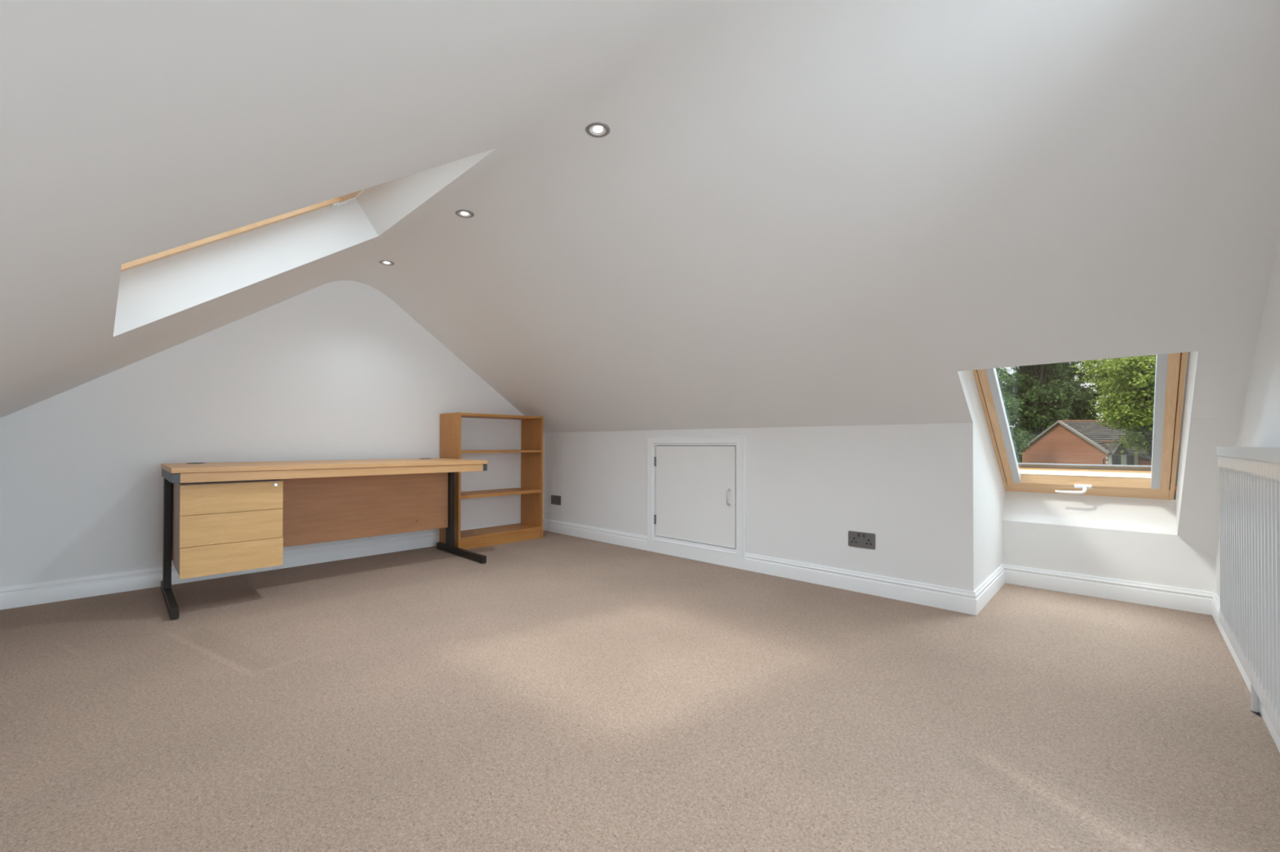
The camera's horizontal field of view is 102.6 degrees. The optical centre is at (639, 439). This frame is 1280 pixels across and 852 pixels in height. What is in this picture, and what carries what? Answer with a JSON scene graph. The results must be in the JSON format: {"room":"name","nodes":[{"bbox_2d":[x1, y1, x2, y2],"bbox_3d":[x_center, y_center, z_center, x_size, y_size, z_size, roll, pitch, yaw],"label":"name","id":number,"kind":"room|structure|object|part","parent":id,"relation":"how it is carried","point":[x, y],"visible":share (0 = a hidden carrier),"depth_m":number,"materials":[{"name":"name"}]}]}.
{"room":"home office","nodes":[
{"label":"home office","id":0,"kind":"room"},
{"bbox_2d":[0,280,543,587],"bbox_3d":[-2.116,-0.177,3.740,0.100,2.060,3.360,0,-1,44],"label":"wall","id":1,"kind":"structure","parent":0,"point":[337,370],"depth_m":3.22,"materials":[{"name":"white paint"}]},
{"bbox_2d":[0,521,543,609],"bbox_3d":[-2.081,0.798,3.687,0.014,0.110,3.346,0,-1,44],"label":"baseboard","id":2,"kind":"structure","parent":1,"relation":"attached to","point":[42,593],"depth_m":2.93,"materials":[{"name":"white wood"}]},
{"bbox_2d":[0,0,1279,559],"bbox_3d":[0.591,-0.395,1.726,6.600,1.935,4.380,0,-1,44],"label":"ceiling","id":3,"kind":"structure","parent":0,"point":[788,213],"depth_m":1.59,"materials":[{"name":"paint"}]},
{"bbox_2d":[120,189,363,271],"bbox_3d":[-1.307,-0.902,1.689,1.151,0.769,1.015,0,-1,44],"label":"window","id":4,"kind":"structure","parent":3,"relation":"attached to","point":[341,200],"depth_m":2.07,"materials":[{"name":"brown wood"}]},
{"bbox_3d":[-1.269,-0.879,1.730,0.981,0.074,0.948,0,34,44],"label":"sash rail","id":5,"kind":"part","parent":4,"relation":"part of","materials":[{"name":"brown wood"}]},
{"bbox_3d":[-1.294,-0.883,1.703,1.057,0.115,1.114,0,34,44],"label":"cross frame","id":6,"kind":"part","parent":4,"relation":"part of","materials":[{"name":"brown wood"}]},
{"bbox_2d":[378,260,394,265],"bbox_3d":[-1.647,-1.150,3.334,0.093,0.006,0.093,0,-1,44],"label":"recessed light","id":7,"kind":"object","parent":3,"relation":"in","point":[387,262],"visible":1,"depth_m":3.33,"materials":[{"name":"white"}]},
{"bbox_2d":[454,209,474,217],"bbox_3d":[-0.896,-1.155,2.621,0.093,0.006,0.093,0,-1,44],"label":"recessed light","id":8,"kind":"object","parent":3,"relation":"in","point":[457,212],"visible":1,"depth_m":2.62,"materials":[{"name":"white"}]},
{"bbox_2d":[585,122,609,137],"bbox_3d":[-0.158,-1.159,1.919,0.093,0.006,0.093,0,-1,44],"label":"recessed light","id":9,"kind":"object","parent":3,"relation":"in","point":[597,129],"visible":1,"depth_m":1.92,"materials":[{"name":"grey metal"}]},
{"bbox_2d":[972,351,1190,499],"bbox_3d":[2.168,-0.145,2.553,0.779,0.922,1.230,0,-1,44],"label":"window","id":10,"kind":"structure","parent":3,"relation":"attached to","point":[1158,480],"depth_m":2.68,"materials":[{"name":"brown wood"}]},
{"bbox_3d":[2.416,0.277,2.861,0.154,0.055,0.021,0,-36,44],"label":"handle","id":11,"kind":"part","parent":10,"relation":"part of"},
{"bbox_3d":[2.129,-0.122,2.512,0.609,0.074,1.211,0,-36,44],"label":"sash rail","id":12,"kind":"part","parent":10,"relation":"part of","materials":[{"name":"brown wood"}]},
{"bbox_3d":[2.155,-0.126,2.539,0.685,0.115,1.377,0,-36,44],"label":"cross frame","id":13,"kind":"part","parent":10,"relation":"part of","materials":[{"name":"brown wood"}]},
{"bbox_2d":[0,530,1279,851],"bbox_3d":[0.549,0.901,1.746,6.700,0.120,4.356,0,-1,44],"label":"floor","id":14,"kind":"structure","parent":0,"point":[555,692],"depth_m":1.55,"materials":[{"name":"beige carpet"}]},
{"bbox_2d":[160,457,487,619],"bbox_3d":[-1.882,0.492,3.217,0.755,0.714,1.612,0,-1,44],"label":"office desk","id":15,"kind":"object","parent":14,"relation":"on","point":[226,517],"visible":1,"depth_m":2.76,"materials":[{"name":"brown wood"}]},
{"bbox_3d":[-2.543,0.502,2.759,0.080,0.595,0.031,0,-1,44],"label":"leg","id":16,"kind":"part","parent":15,"relation":"part of","materials":[{"name":"black metal"}]},
{"bbox_3d":[-2.428,0.181,2.650,0.730,0.046,0.031,0,-1,44],"label":"arm","id":17,"kind":"part","parent":15,"relation":"part of","materials":[{"name":"grey metal"}]},
{"bbox_3d":[-2.197,0.408,2.733,0.402,0.498,0.404,0,-1,44],"label":"drawer","id":18,"kind":"part","parent":15,"relation":"part of","materials":[{"name":"brown wood"}]},
{"bbox_3d":[-2.045,0.591,2.584,0.020,0.146,0.409,0,-1,44],"label":"drawer","id":19,"kind":"part","parent":15,"relation":"part of","materials":[{"name":"brown wood"}]},
{"bbox_3d":[-2.047,0.441,2.585,0.017,0.150,0.408,0,-1,44],"label":"drawer","id":20,"kind":"part","parent":15,"relation":"part of","materials":[{"name":"brown wood"}]},
{"bbox_3d":[-2.047,0.291,2.586,0.017,0.144,0.408,0,-1,44],"label":"drawer","id":21,"kind":"part","parent":15,"relation":"part of","materials":[{"name":"brown wood"}]},
{"bbox_3d":[-1.999,0.412,3.332,0.018,0.493,1.546,0,-1,44],"label":"modesty panel","id":22,"kind":"part","parent":15,"relation":"part of","materials":[{"name":"brown wood"}]},
{"bbox_3d":[-1.624,0.186,2.967,0.022,0.046,1.550,0,-1,44],"label":"rail","id":23,"kind":"part","parent":15,"relation":"part of","materials":[{"name":"brown wood"}]},
{"bbox_3d":[-1.440,0.513,3.888,0.080,0.595,0.031,0,-1,44],"label":"leg","id":24,"kind":"part","parent":15,"relation":"part of","materials":[{"name":"black metal"}]},
{"bbox_3d":[-1.325,0.192,3.778,0.730,0.046,0.031,0,-1,44],"label":"arm","id":25,"kind":"part","parent":15,"relation":"part of","materials":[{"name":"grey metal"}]},
{"bbox_2d":[439,412,543,550],"bbox_3d":[-1.236,0.326,4.330,0.317,1.066,0.788,0,-1,44],"label":"bookcase","id":26,"kind":"object","parent":14,"relation":"on","point":[531,491],"visible":0.82,"depth_m":4.34,"materials":[{"name":"brown wood"}]},
{"bbox_3d":[-1.501,0.323,4.052,0.317,1.066,0.019,0,-1,44],"label":"panel","id":27,"kind":"part","parent":26,"relation":"part of","materials":[{"name":"brown wood"}]},
{"bbox_3d":[-1.236,0.771,4.327,0.309,0.020,0.750,0,-1,44],"label":"shelf","id":28,"kind":"part","parent":26,"relation":"part of","materials":[{"name":"brown wood"}]},
{"bbox_3d":[-1.236,0.448,4.330,0.309,0.026,0.750,0,-1,44],"label":"shelf","id":29,"kind":"part","parent":26,"relation":"part of","materials":[{"name":"brown wood"}]},
{"bbox_3d":[-1.236,-0.195,4.335,0.312,0.020,0.750,0,-1,44],"label":"panel","id":30,"kind":"part","parent":26,"relation":"part of","materials":[{"name":"brown wood"}]},
{"bbox_3d":[-1.236,0.098,4.332,0.309,0.018,0.750,0,-1,44],"label":"shelf","id":31,"kind":"part","parent":26,"relation":"part of","materials":[{"name":"brown wood"}]},
{"bbox_3d":[-0.971,0.328,4.609,0.317,1.066,0.019,0,-1,44],"label":"panel","id":32,"kind":"part","parent":26,"relation":"part of","materials":[{"name":"brown wood"}]},
{"bbox_2d":[543,422,964,590],"bbox_3d":[0.370,0.391,3.758,3.473,0.931,0.100,0,-1,44],"label":"wall","id":33,"kind":"structure","parent":0,"point":[807,487],"depth_m":3.01,"materials":[{"name":"white paint"}]},
{"bbox_2d":[551,494,560,505],"bbox_3d":[-0.785,0.562,4.780,0.147,0.086,0.008,0,-1,44],"label":"power socket","id":34,"kind":"object","parent":33,"relation":"attached to","point":[555,500],"visible":1,"depth_m":4.77,"materials":[{"name":"black metal"}]},
{"bbox_2d":[647,435,746,556],"bbox_3d":[0.383,0.370,3.682,0.874,0.800,0.072,0,-1,44],"label":"door","id":35,"kind":"structure","parent":33,"relation":"in","point":[700,481],"depth_m":3.64,"materials":[{"name":"white wood"}]},
{"bbox_3d":[0.385,0.388,3.688,0.714,0.687,0.017,0,-1,44],"label":"panel","id":36,"kind":"part","parent":35,"relation":"part of","materials":[{"name":"white paint"}]},
{"bbox_3d":[0.594,0.389,3.454,0.015,0.115,0.032,0,-1,44],"label":"handle","id":37,"kind":"part","parent":35,"relation":"part of","materials":[{"name":"silver metal"}]},
{"bbox_2d":[848,530,875,549],"bbox_3d":[1.235,0.559,2.860,0.147,0.086,0.008,0,-1,44],"label":"power socket","id":38,"kind":"object","parent":33,"relation":"attached to","point":[859,540],"visible":1,"depth_m":2.86,"materials":[{"name":"black metal"}]},
{"bbox_2d":[542,518,1213,615],"bbox_3d":[0.928,0.802,3.694,4.366,0.110,0.811,0,-1,44],"label":"baseboard","id":39,"kind":"structure","parent":33,"relation":"attached to","point":[917,593],"depth_m":2.85,"materials":[{"name":"white wood"}]},
{"bbox_2d":[957,370,1215,592],"bbox_3d":[2.184,0.190,2.427,0.993,1.318,1.290,0,-1,44],"label":"wall","id":40,"kind":"structure","parent":0,"point":[1135,540],"depth_m":2.74,"materials":[{"name":"white paint"}]},
{"bbox_2d":[1215,230,1279,599],"bbox_3d":[2.053,-0.163,1.643,0.100,2.010,2.246,0,-1,44],"label":"wall","id":41,"kind":"structure","parent":0,"point":[1260,420],"depth_m":1.56,"materials":[{"name":"white paint"}]},
{"bbox_2d":[1211,592,1279,752],"bbox_3d":[2.010,0.788,1.675,0.014,0.110,2.246,0,-1,44],"label":"baseboard","id":42,"kind":"structure","parent":41,"relation":"attached to","point":[1215,602],"depth_m":1.87,"materials":[{"name":"white wood"}]},
{"bbox_2d":[1216,446,1279,738],"bbox_3d":[1.592,0.429,1.294,0.092,0.820,1.057,0,-1,44],"label":"radiator","id":43,"kind":"object","parent":41,"relation":"attached to","point":[1249,477],"visible":1,"depth_m":1.23,"materials":[{"name":"white metal"}]},
{"bbox_2d":[1216,446,1279,462],"bbox_3d":[1.585,0.033,1.304,0.071,0.029,1.054,0,-1,44],"label":"shelf","id":44,"kind":"object","parent":43,"relation":"attached to","point":[1228,454],"depth_m":1.26,"materials":[{"name":"white metal"}]},
{"label":"outside","id":45,"kind":"structure","parent":0,"visible":0},
{"bbox_3d":[29.991,6.971,44.947,160.000,0.300,140.000,0,-1,44],"label":"ground","id":46,"kind":"structure","parent":45,"visible":0},
{"bbox_2d":[974,367,1034,487],"bbox_3d":[27.543,0.382,40.662,5.432,12.843,5.637,0,-1,-34],"label":"tree","id":47,"kind":"object","parent":46,"relation":"on","point":[1009,403],"visible":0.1,"depth_m":38.99,"materials":[{"name":"green plant"}]},
{"bbox_2d":[1011,420,1057,462],"bbox_3d":[45.067,2.239,56.786,8.391,9.446,10.382,0,-1,44],"label":"tree","id":48,"kind":"object","parent":46,"relation":"on","point":[1033,436],"visible":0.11,"depth_m":55.67,"materials":[{"name":"green plant"}]},
{"bbox_2d":[998,362,1084,435],"bbox_3d":[46.141,-3.878,59.943,9.278,21.698,9.620,0,-1,-36],"label":"tree","id":49,"kind":"object","parent":46,"relation":"on","point":[1036,388],"visible":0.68,"depth_m":58.29,"materials":[{"name":"green plant"}]},
{"bbox_2d":[1003,360,1102,431],"bbox_3d":[51.946,-2.456,66.210,12.274,18.973,10.370,0,-1,44],"label":"tree","id":50,"kind":"object","parent":46,"relation":"on","point":[1082,403],"visible":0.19,"depth_m":63.70,"materials":[{"name":"green plant"}]},
{"bbox_2d":[1018,420,1151,465],"bbox_3d":[39.408,2.631,39.483,13.660,8.318,9.403,0,0,4],"label":"house","id":51,"kind":"structure","parent":46,"relation":"on","point":[1064,442],"depth_m":38.62,"materials":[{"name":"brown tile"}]},
{"bbox_3d":[32.986,1.473,35.489,0.460,0.720,0.020,0,0,4],"label":"pane","id":52,"kind":"part","parent":51,"relation":"part of","materials":[{"name":"grey glass"}]},
{"bbox_3d":[33.894,1.474,35.430,0.360,0.720,0.020,0,0,4],"label":"pane","id":53,"kind":"part","parent":51,"relation":"part of","materials":[{"name":"grey glass"}]},
{"bbox_2d":[1064,373,1119,420],"bbox_3d":[59.965,-1.144,64.683,11.843,16.350,10.409,0,-1,44],"label":"tree","id":54,"kind":"object","parent":46,"relation":"on","point":[1074,414],"visible":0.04,"depth_m":64.14,"materials":[{"name":"green plant"}]},
{"bbox_2d":[1066,355,1176,500],"bbox_3d":[33.303,-0.204,33.039,8.799,13.906,7.756,0,0,10],"label":"tree","id":55,"kind":"object","parent":46,"relation":"on","point":[1131,380],"visible":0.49,"depth_m":32.60,"materials":[{"name":"green plant"}]},
{"bbox_2d":[1137,454,1177,494],"bbox_3d":[36.698,3.879,34.503,4.820,5.736,1.563,0,0,4],"label":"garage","id":56,"kind":"structure","parent":46,"relation":"on","point":[1141,462],"depth_m":34.94,"materials":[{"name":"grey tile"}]}
]}

